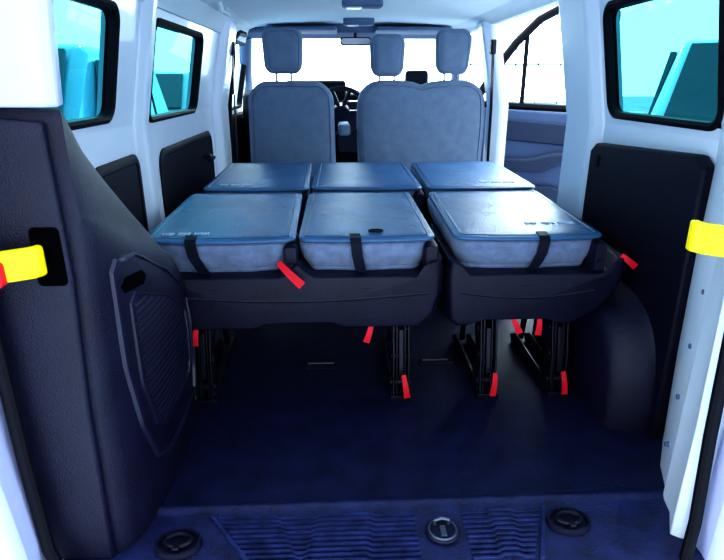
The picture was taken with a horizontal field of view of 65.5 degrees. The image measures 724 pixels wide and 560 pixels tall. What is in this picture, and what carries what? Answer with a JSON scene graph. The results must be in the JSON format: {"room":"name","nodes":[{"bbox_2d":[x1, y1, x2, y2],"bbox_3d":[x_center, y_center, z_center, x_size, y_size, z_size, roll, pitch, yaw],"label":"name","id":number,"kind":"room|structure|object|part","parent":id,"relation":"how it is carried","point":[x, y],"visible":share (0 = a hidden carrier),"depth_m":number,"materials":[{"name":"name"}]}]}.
{"room":"vehicle interior","nodes":[
{"label":"vehicle interior","id":0,"kind":"room"},
{"bbox_2d":[0,399,45,559],"bbox_3d":[-0.804,0.153,1.062,0.200,1.700,0.110,-1,20,-2],"label":"wall","id":1,"kind":"structure","parent":0,"point":[19,540],"depth_m":1.16,"materials":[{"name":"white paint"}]},
{"bbox_2d":[0,329,62,559],"bbox_3d":[-0.681,0.027,1.038,0.084,1.405,0.044,16,25,38],"label":"seal","id":2,"kind":"object","parent":1,"relation":"attached to","point":[8,397],"visible":1,"depth_m":1.16,"materials":[{"name":"black rubber"}]},
{"bbox_2d":[0,118,115,559],"bbox_3d":[-0.662,0.176,1.149,0.210,0.999,0.022,-1,20,-2],"label":"pillar trim panel","id":3,"kind":"object","parent":1,"relation":"attached to","point":[40,326],"visible":0.81,"depth_m":1.14,"materials":[{"name":"black plastic"}]},
{"bbox_2d":[0,0,62,107],"bbox_3d":[-0.666,-0.516,0.966,0.347,0.415,0.134,-1,20,-2],"label":"wall","id":4,"kind":"structure","parent":0,"point":[29,59],"depth_m":0.95,"materials":[{"name":"white metal"}]},
{"bbox_2d":[72,0,245,221],"bbox_3d":[-0.835,-0.613,2.833,0.152,1.460,3.680,-1,20,-2],"label":"wall","id":5,"kind":"structure","parent":0,"point":[103,144],"depth_m":1.97,"materials":[{"name":"white metal"}]},
{"bbox_2d":[15,0,119,130],"bbox_3d":[-0.772,-0.555,1.428,0.108,0.350,0.750,-1,20,-2],"label":"window","id":6,"kind":"structure","parent":5,"relation":"in","point":[88,31],"depth_m":1.62,"materials":[{"name":"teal glass"}]},
{"bbox_3d":[-0.772,-0.555,1.428,0.108,0.350,0.750,-1,20,-2],"label":"frame","id":7,"kind":"part","parent":6,"relation":"part of","materials":[{"name":"black rubber"}]},
{"bbox_2d":[0,107,195,550],"bbox_3d":[-0.647,0.061,1.456,0.282,1.010,0.682,-1,20,-2],"label":"trim panel","id":8,"kind":"object","parent":5,"relation":"attached to","point":[136,322],"visible":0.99,"depth_m":1.27,"materials":[{"name":"black plastic"}]},
{"bbox_2d":[0,245,46,288],"bbox_3d":[-0.651,-0.019,1.013,0.143,0.072,0.048,-7,21,-18],"label":"strap","id":9,"kind":"object","parent":8,"relation":"attached to","point":[27,263],"visible":1,"depth_m":1.02,"materials":[{"name":"yellow plastic"}]},
{"bbox_2d":[134,295,189,418],"bbox_3d":[-0.517,0.165,1.494,0.019,0.355,0.346,0,20,-1],"label":"vent grille","id":10,"kind":"object","parent":8,"relation":"attached to","point":[161,328],"depth_m":1.44,"materials":[{"name":"black plastic"}]},
{"bbox_2d":[95,154,148,232],"bbox_3d":[-0.810,-0.114,1.965,0.012,0.600,0.410,-1,20,-2],"label":"wall panel","id":11,"kind":"object","parent":5,"relation":"attached to","point":[123,176],"visible":0.28,"depth_m":1.95,"materials":[{"name":"black plastic"}]},
{"bbox_2d":[133,0,160,232],"bbox_3d":[-0.782,-0.386,2.162,0.154,1.380,0.140,-1,20,-2],"label":"trim","id":12,"kind":"structure","parent":5,"relation":"attached to","point":[148,10],"depth_m":2.04,"materials":[{"name":"white paint"}]},
{"bbox_2d":[149,18,203,122],"bbox_3d":[-0.826,-0.920,2.502,0.112,0.380,0.820,-1,20,-2],"label":"window","id":13,"kind":"structure","parent":5,"relation":"in","point":[178,49],"depth_m":2.50,"materials":[{"name":"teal glass"}]},
{"bbox_2d":[159,131,215,217],"bbox_3d":[-0.834,-0.428,2.878,0.051,0.580,1.020,-1,20,-2],"label":"wall panel","id":14,"kind":"object","parent":5,"relation":"in","point":[186,166],"depth_m":2.69,"materials":[{"name":"black plastic"}]},
{"bbox_3d":[-0.847,-0.674,3.120,0.048,0.062,0.143,-1,20,-2],"label":"handle","id":15,"kind":"part","parent":14,"relation":"part of","materials":[{"name":"black plastic"}]},
{"bbox_2d":[138,0,254,42],"bbox_3d":[-0.731,-1.199,2.450,0.135,0.120,3.320,-1,20,-2],"label":"trim","id":16,"kind":"structure","parent":5,"relation":"attached to","point":[205,13],"depth_m":2.66,"materials":[{"name":"white plastic"}]},
{"bbox_2d":[211,19,236,174],"bbox_3d":[-0.839,-0.874,3.537,0.174,1.380,0.320,-1,20,-2],"label":"trim","id":17,"kind":"structure","parent":5,"relation":"attached to","point":[223,69],"depth_m":3.36,"materials":[{"name":"white paint"}]},
{"bbox_2d":[231,41,238,162],"bbox_3d":[-0.781,-0.975,3.538,0.034,0.970,0.075,-1,20,-2],"label":"belt","id":18,"kind":"object","parent":5,"relation":"hanging from","point":[233,50],"visible":0.84,"depth_m":3.48,"materials":[{"name":"black fabric"}]},
{"bbox_2d":[228,30,246,162],"bbox_3d":[-0.819,-1.031,3.919,0.103,1.320,0.461,3,20,8],"label":"trim","id":19,"kind":"structure","parent":5,"relation":"attached to","point":[241,33],"depth_m":3.66,"materials":[{"name":"black plastic"}]},
{"bbox_2d":[232,40,245,109],"bbox_3d":[-0.894,-1.450,3.994,0.120,0.460,0.690,-1,20,-2],"label":"window","id":20,"kind":"structure","parent":5,"relation":"in","point":[243,67],"depth_m":4.31,"materials":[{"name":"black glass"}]},
{"bbox_2d":[232,111,247,162],"bbox_3d":[-0.917,-0.918,4.198,0.012,0.620,0.800,-1,20,-2],"label":"door","id":21,"kind":"structure","parent":5,"relation":"in","point":[242,151],"depth_m":4.25,"materials":[{"name":"black plastic"}]},
{"bbox_2d":[238,38,252,89],"bbox_3d":[-0.909,-1.629,4.423,0.110,0.587,0.672,-4,20,-11],"label":"trim","id":22,"kind":"structure","parent":5,"relation":"attached to","point":[245,51],"depth_m":4.23,"materials":[{"name":"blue plastic"}]},
{"bbox_2d":[246,24,435,38],"bbox_3d":[-0.061,-1.804,4.060,1.600,0.118,0.156,-1,20,-2],"label":"trim","id":23,"kind":"structure","parent":5,"relation":"attached to","point":[342,30],"depth_m":4.00,"materials":[{"name":"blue plastic"}]},
{"bbox_2d":[340,33,370,45],"bbox_3d":[-0.046,-1.711,3.986,0.220,0.101,0.156,-1,20,-2],"label":"mirror","id":24,"kind":"object","parent":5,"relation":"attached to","point":[344,41],"visible":0.87,"depth_m":3.92,"materials":[{"name":"black plastic"}]},
{"bbox_2d":[247,150,357,162],"bbox_3d":[-0.077,-0.962,4.727,1.740,0.850,0.050,-1,20,-2],"label":"wall","id":25,"kind":"structure","parent":0,"point":[340,157],"depth_m":4.68,"materials":[{"name":"black plastic"}]},
{"bbox_2d":[243,70,427,152],"bbox_3d":[-0.065,-1.288,4.344,1.640,0.615,0.435,-1,20,-2],"label":"dashboard","id":26,"kind":"object","parent":25,"relation":"attached to","point":[344,144],"visible":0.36,"depth_m":4.15,"materials":[{"name":"black plastic"}]},
{"bbox_2d":[288,80,345,96],"bbox_3d":[-0.342,-1.426,4.198,0.440,0.118,0.196,-1,20,-2],"label":"hood","id":27,"kind":"object","parent":26,"relation":"attached to","point":[328,83],"depth_m":4.13,"materials":[{"name":"black plastic"}]},
{"bbox_2d":[328,86,359,136],"bbox_3d":[-0.146,-1.173,3.932,0.313,0.348,0.311,17,26,39],"label":"steering wheel","id":28,"kind":"object","parent":26,"relation":"attached to","point":[342,112],"visible":0.56,"depth_m":3.88,"materials":[{"name":"black plastic"}]},
{"bbox_2d":[216,0,510,26],"bbox_3d":[0.016,-1.278,2.442,1.640,0.085,3.450,-1,20,-2],"label":"ceiling","id":29,"kind":"structure","parent":0,"point":[259,13],"depth_m":3.20,"materials":[{"name":"white plastic"}]},
{"bbox_2d":[217,2,229,16],"bbox_3d":[-0.685,-1.350,2.791,0.032,0.068,0.241,-1,20,-2],"label":"handle","id":30,"kind":"object","parent":29,"relation":"attached to","point":[226,12],"visible":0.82,"depth_m":2.73,"materials":[{"name":"white plastic"}]},
{"bbox_2d":[264,26,336,33],"bbox_3d":[-0.423,-1.731,3.901,0.500,0.039,0.170,-1,20,-2],"label":"sun visor","id":31,"kind":"object","parent":29,"relation":"attached to","point":[303,29],"visible":0.7,"depth_m":3.83,"materials":[{"name":"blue plastic"}]},
{"bbox_2d":[343,18,373,26],"bbox_3d":[-0.022,-1.672,3.654,0.200,0.045,0.120,-1,20,-2],"label":"lamp","id":32,"kind":"object","parent":29,"relation":"attached to","point":[349,22],"visible":1,"depth_m":3.60,"materials":[{"name":"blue plastic"}]},
{"bbox_2d":[342,0,382,9],"bbox_3d":[0.002,-1.354,2.759,0.200,0.045,0.120,-1,20,-2],"label":"lamp","id":33,"kind":"object","parent":29,"relation":"attached to","point":[346,4],"visible":1,"depth_m":2.71,"materials":[{"name":"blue plastic"}]},
{"bbox_2d":[375,27,452,34],"bbox_3d":[0.361,-1.743,3.934,0.530,0.039,0.170,-1,20,-2],"label":"sun visor","id":34,"kind":"object","parent":29,"relation":"attached to","point":[379,30],"visible":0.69,"depth_m":3.87,"materials":[{"name":"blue plastic"}]},
{"bbox_2d":[162,299,664,505],"bbox_3d":[0.005,0.016,3.166,1.740,0.050,3.550,-1,20,-2],"label":"floor","id":35,"kind":"structure","parent":0,"point":[278,429],"depth_m":1.78,"materials":[{"name":"rubber"}]},
{"bbox_2d":[149,192,442,406],"bbox_3d":[-0.223,0.041,2.106,0.942,0.613,0.703,-1,20,-2],"label":"seat","id":36,"kind":"object","parent":35,"relation":"on","point":[370,260],"visible":0.94,"depth_m":1.79,"materials":[{"name":"plastic"}]},
{"bbox_3d":[-0.540,0.251,1.947,0.076,0.323,0.171,-1,20,-2],"label":"leg","id":37,"kind":"part","parent":36,"relation":"part of","materials":[{"name":"black metal"}]},
{"bbox_3d":[-0.547,0.195,2.103,0.068,0.325,0.439,-1,20,-2],"label":"floor rail","id":38,"kind":"part","parent":36,"relation":"part of","materials":[{"name":"black metal"}]},
{"bbox_3d":[-0.458,-0.234,2.026,0.474,0.040,0.648,-1,20,-2],"label":"backrest","id":39,"kind":"part","parent":36,"relation":"part of","materials":[{"name":"plastic"}]},
{"bbox_2d":[159,209,300,272],"bbox_3d":[-0.464,-0.153,2.055,0.461,0.185,0.646,-1,20,-2],"label":"cushion","id":40,"kind":"object","parent":36,"relation":"on","point":[197,240],"depth_m":1.78,"materials":[{"name":"blue fabric"}]},
{"bbox_3d":[-0.214,-0.028,1.977,0.933,0.243,0.440,-1,20,-2],"label":"seat","id":41,"kind":"part","parent":36,"relation":"part of","materials":[{"name":"black plastic"}]},
{"bbox_2d":[299,202,425,270],"bbox_3d":[-0.003,-0.160,2.074,0.422,0.185,0.646,-1,20,-2],"label":"cushion","id":42,"kind":"object","parent":36,"relation":"on","point":[334,236],"depth_m":1.81,"materials":[{"name":"blue fabric"}]},
{"bbox_3d":[0.003,-0.241,2.046,0.435,0.040,0.648,-1,20,-2],"label":"backrest","id":43,"kind":"part","parent":36,"relation":"part of","materials":[{"name":"plastic"}]},
{"bbox_3d":[0.125,0.185,2.132,0.068,0.325,0.439,-1,20,-2],"label":"floor rail","id":44,"kind":"part","parent":36,"relation":"part of","materials":[{"name":"black metal"}]},
{"bbox_3d":[0.132,0.241,1.976,0.076,0.323,0.171,-1,20,-2],"label":"leg","id":45,"kind":"part","parent":36,"relation":"part of","materials":[{"name":"black metal"}]},
{"bbox_2d":[248,28,349,187],"bbox_3d":[-0.406,-0.950,3.811,0.642,1.340,0.664,-1,20,-2],"label":"seat","id":46,"kind":"object","parent":35,"relation":"on","point":[291,121],"visible":0.57,"depth_m":3.45,"materials":[{"name":"fabric"}]},
{"bbox_3d":[-0.436,-0.937,3.549,0.537,0.600,0.165,-1,20,-2],"label":"backrest","id":47,"kind":"part","parent":46,"relation":"part of","materials":[{"name":"fabric"}]},
{"bbox_3d":[-0.117,-0.991,3.679,0.075,0.065,0.340,-1,20,-2],"label":"armrest","id":48,"kind":"part","parent":46,"relation":"part of","materials":[{"name":"fabric"}]},
{"bbox_2d":[203,162,424,229],"bbox_3d":[-0.226,-0.239,2.878,0.982,0.624,0.722,-1,20,-2],"label":"seat","id":49,"kind":"object","parent":35,"relation":"on","point":[329,176],"visible":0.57,"depth_m":2.64,"materials":[{"name":"plastic"}]},
{"bbox_2d":[205,191,304,193],"bbox_3d":[-0.489,-0.434,2.809,0.454,0.181,0.696,-1,20,-2],"label":"cushion","id":50,"kind":"object","parent":49,"relation":"on","point":[206,192],"depth_m":2.47,"materials":[{"name":"blue fabric"}]},
{"bbox_3d":[-0.483,-0.515,2.780,0.467,0.036,0.698,-1,20,-2],"label":"backrest","id":51,"kind":"part","parent":49,"relation":"part of","materials":[{"name":"plastic"}]},
{"bbox_3d":[-0.208,-0.303,2.708,0.945,0.243,0.440,-1,20,-2],"label":"seat","id":52,"kind":"part","parent":49,"relation":"part of","materials":[{"name":"black plastic"}]},
{"bbox_2d":[312,167,416,199],"bbox_3d":[0.003,-0.442,2.831,0.483,0.181,0.695,-1,20,-2],"label":"cushion","id":53,"kind":"object","parent":49,"relation":"on","point":[326,179],"depth_m":2.62,"materials":[{"name":"blue fabric"}]},
{"bbox_3d":[0.009,-0.523,2.801,0.496,0.036,0.698,-1,20,-2],"label":"backrest","id":54,"kind":"part","parent":49,"relation":"part of","materials":[{"name":"plastic"}]},
{"bbox_2d":[304,361,337,368],"bbox_3d":[-0.159,0.332,2.192,0.130,0.008,0.050,-1,20,-2],"label":"anchor plate","id":55,"kind":"object","parent":35,"relation":"on","point":[331,364],"visible":1,"depth_m":2.19,"materials":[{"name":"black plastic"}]},
{"bbox_2d":[69,490,703,559],"bbox_3d":[0.092,0.722,1.383,1.580,0.211,0.297,-1,20,-2],"label":"plate","id":56,"kind":"object","parent":35,"relation":"attached to","point":[626,525],"visible":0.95,"depth_m":1.39,"materials":[{"name":"plastic"}]},
{"bbox_2d":[154,529,202,559],"bbox_3d":[-0.438,0.626,1.343,0.112,0.019,0.088,-1,20,-2],"label":"ring","id":57,"kind":"object","parent":56,"relation":"on","point":[177,544],"visible":1,"depth_m":1.34,"materials":[{"name":"black plastic"}]},
{"bbox_2d":[425,516,459,544],"bbox_3d":[0.198,0.605,1.377,0.084,0.032,0.084,-1,20,-2],"label":"ring","id":58,"kind":"object","parent":56,"relation":"on","point":[441,530],"visible":1,"depth_m":1.37,"materials":[{"name":"grey metal"}]},
{"bbox_2d":[546,507,591,535],"bbox_3d":[0.519,0.602,1.412,0.112,0.019,0.088,-1,20,-2],"label":"ring","id":59,"kind":"object","parent":56,"relation":"on","point":[563,520],"visible":1,"depth_m":1.41,"materials":[{"name":"black plastic"}]},
{"bbox_2d":[357,29,484,171],"bbox_3d":[0.356,-0.961,3.843,0.810,1.340,0.664,-1,20,-2],"label":"seat","id":60,"kind":"object","parent":35,"relation":"on","point":[407,122],"visible":0.63,"depth_m":3.47,"materials":[{"name":"fabric"}]},
{"bbox_3d":[0.368,-0.951,3.582,0.803,0.606,0.165,-1,20,-2],"label":"backrest","id":61,"kind":"part","parent":60,"relation":"part of","materials":[{"name":"fabric"}]},
{"bbox_2d":[419,358,452,365],"bbox_3d":[0.290,0.321,2.221,0.130,0.008,0.050,-1,20,-2],"label":"anchor plate","id":62,"kind":"object","parent":35,"relation":"on","point":[422,361],"visible":1,"depth_m":2.22,"materials":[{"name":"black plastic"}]},
{"bbox_2d":[410,161,536,226],"bbox_3d":[0.535,-0.250,2.910,0.514,0.624,0.722,-1,20,-2],"label":"seat","id":63,"kind":"object","parent":35,"relation":"on","point":[471,175],"visible":0.38,"depth_m":2.68,"materials":[{"name":"plastic"}]},
{"bbox_3d":[0.544,-0.315,2.740,0.510,0.243,0.440,-1,20,-2],"label":"seat","id":64,"kind":"part","parent":63,"relation":"part of","materials":[{"name":"black plastic"}]},
{"bbox_2d":[410,166,529,199],"bbox_3d":[0.518,-0.449,2.853,0.481,0.182,0.696,-1,20,-2],"label":"cushion","id":65,"kind":"object","parent":63,"relation":"on","point":[431,178],"depth_m":2.66,"materials":[{"name":"blue fabric"}]},
{"bbox_3d":[0.524,-0.531,2.823,0.494,0.036,0.698,-1,20,-2],"label":"backrest","id":66,"kind":"part","parent":63,"relation":"part of","materials":[{"name":"plastic"}]},
{"bbox_2d":[427,191,637,399],"bbox_3d":[0.562,0.025,2.152,0.612,0.613,0.676,-1,20,-2],"label":"seat","id":67,"kind":"object","parent":35,"relation":"on","point":[513,255],"visible":0.99,"depth_m":1.83,"materials":[{"name":"plastic"}]},
{"bbox_3d":[0.426,0.180,2.145,0.068,0.325,0.439,-1,20,-2],"label":"floor rail","id":68,"kind":"part","parent":67,"relation":"part of","materials":[{"name":"black metal"}]},
{"bbox_3d":[0.434,0.237,1.989,0.076,0.323,0.171,-1,20,-2],"label":"leg","id":69,"kind":"part","parent":67,"relation":"part of","materials":[{"name":"black metal"}]},
{"bbox_2d":[427,197,592,267],"bbox_3d":[0.515,-0.168,2.096,0.471,0.185,0.646,-1,20,-2],"label":"cushion","id":70,"kind":"object","parent":67,"relation":"on","point":[473,232],"depth_m":1.84,"materials":[{"name":"blue fabric"}]},
{"bbox_3d":[0.521,-0.249,2.068,0.484,0.040,0.648,-1,20,-2],"label":"backrest","id":71,"kind":"part","parent":67,"relation":"part of","materials":[{"name":"plastic"}]},
{"bbox_3d":[0.550,-0.039,2.010,0.578,0.243,0.440,-1,20,-2],"label":"seat","id":72,"kind":"part","parent":67,"relation":"part of","materials":[{"name":"black plastic"}]},
{"bbox_3d":[0.676,0.176,2.156,0.068,0.325,0.439,-1,20,-2],"label":"floor rail","id":73,"kind":"part","parent":67,"relation":"part of","materials":[{"name":"black metal"}]},
{"bbox_3d":[0.684,0.233,2.000,0.076,0.323,0.171,-1,20,-2],"label":"leg","id":74,"kind":"part","parent":67,"relation":"part of","materials":[{"name":"black metal"}]},
{"bbox_2d":[532,280,655,433],"bbox_3d":[0.817,0.160,2.074,0.124,0.410,0.790,-1,20,-2],"label":"wheel arch cover","id":75,"kind":"object","parent":35,"relation":"on","point":[611,368],"visible":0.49,"depth_m":1.78,"materials":[{"name":"plastic"}]},
{"bbox_2d":[460,0,722,166],"bbox_3d":[0.846,-0.677,3.014,0.152,1.460,3.450,-1,20,-2],"label":"wall","id":76,"kind":"structure","parent":0,"point":[616,131],"depth_m":1.85,"materials":[{"name":"white metal"}]},
{"bbox_2d":[451,74,457,79],"bbox_3d":[0.758,-1.654,4.494,0.110,0.587,0.672,2,20,6],"label":"trim","id":77,"kind":"structure","parent":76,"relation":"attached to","point":[453,76],"depth_m":4.48,"materials":[{"name":"blue plastic"}]},
{"bbox_2d":[477,21,504,163],"bbox_3d":[0.787,-0.895,3.597,0.174,1.380,0.200,-1,20,-2],"label":"trim","id":78,"kind":"structure","parent":76,"relation":"attached to","point":[487,32],"depth_m":3.44,"materials":[{"name":"white paint"}]},
{"bbox_2d":[486,39,496,160],"bbox_3d":[0.756,-0.922,3.387,0.034,0.970,0.075,-1,20,-2],"label":"belt","id":79,"kind":"object","parent":76,"relation":"hanging from","point":[492,46],"visible":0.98,"depth_m":3.31,"materials":[{"name":"black fabric"}]},
{"bbox_2d":[452,0,558,33],"bbox_3d":[0.762,-1.248,2.504,0.135,0.065,3.320,-1,20,-2],"label":"trim","id":80,"kind":"structure","parent":76,"relation":"attached to","point":[513,9],"depth_m":2.87,"materials":[{"name":"white plastic"}]},
{"bbox_2d":[479,4,566,203],"bbox_3d":[1.346,-1.245,4.400,1.040,1.802,0.180,7,21,19],"label":"open front door","id":81,"kind":"structure","parent":76,"relation":"in","point":[535,133],"depth_m":4.41,"materials":[{"name":"white paint"}]},
{"bbox_3d":[1.332,-0.940,4.457,0.730,0.169,0.080,7,21,19],"label":"armrest","id":82,"kind":"part","parent":81,"relation":"part of","materials":[{"name":"blue plastic"}]},
{"bbox_2d":[557,0,604,219],"bbox_3d":[0.853,-0.444,2.327,0.164,1.380,0.320,-1,20,-2],"label":"door pillar","id":83,"kind":"structure","parent":76,"relation":"attached to","point":[580,30],"depth_m":2.17,"materials":[{"name":"white metal"}]},
{"bbox_2d":[582,143,714,437],"bbox_3d":[0.900,-0.029,1.935,0.047,0.860,0.700,-1,20,-2],"label":"side trim panel","id":84,"kind":"object","parent":76,"relation":"attached to","point":[643,202],"depth_m":1.71,"materials":[{"name":"black plastic"}]},
{"bbox_3d":[0.868,-0.443,2.083,0.007,0.045,0.040,-1,20,-2],"label":"cover cap","id":85,"kind":"part","parent":84,"relation":"part of","materials":[{"name":"black plastic"}]},
{"bbox_2d":[603,0,723,130],"bbox_3d":[0.897,-0.668,1.702,0.114,0.380,0.650,-1,20,-2],"label":"window","id":86,"kind":"structure","parent":76,"relation":"in","point":[664,59],"depth_m":1.68,"materials":[{"name":"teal glass"}]},
{"bbox_2d":[660,114,723,538],"bbox_3d":[0.848,-0.079,1.343,0.328,1.450,0.415,-1,20,-2],"label":"pillar","id":87,"kind":"structure","parent":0,"point":[703,323],"depth_m":1.38,"materials":[{"name":"white metal"}]},
{"bbox_2d":[696,432,723,559],"bbox_3d":[0.922,0.121,1.152,0.343,1.700,0.085,-1,20,-2],"label":"wall","id":88,"kind":"structure","parent":0,"point":[710,543],"depth_m":1.28,"materials":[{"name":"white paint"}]},
{"bbox_2d":[679,333,723,559],"bbox_3d":[0.735,0.002,1.105,0.108,1.406,0.071,-1,20,-2],"label":"seal","id":89,"kind":"object","parent":88,"relation":"attached to","point":[716,405],"visible":1,"depth_m":1.26,"materials":[{"name":"black rubber"}]},
{"bbox_2d":[685,220,723,257],"bbox_3d":[0.734,-0.068,1.077,0.200,0.082,0.038,3,20,8],"label":"strap","id":90,"kind":"object","parent":88,"relation":"attached to","point":[704,238],"visible":1,"depth_m":1.07,"materials":[{"name":"yellow fabric"}]},
{"label":"outside","id":91,"kind":"structure","parent":0,"visible":0},
{"bbox_2d":[232,97,565,104],"bbox_3d":[-0.949,-6.470,23.151,80.000,0.100,72.000,-1,20,-2],"label":"ground","id":92,"kind":"structure","parent":91,"point":[516,99],"depth_m":49.22,"materials":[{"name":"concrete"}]},
{"bbox_2d":[469,10,565,103],"bbox_3d":[3.860,-4.324,12.476,3.030,3.000,0.030,-1,20,-2],"label":"fence","id":93,"kind":"object","parent":92,"relation":"on","point":[472,64],"visible":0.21,"depth_m":12.32,"materials":[{"name":"silver metal"}]}
]}

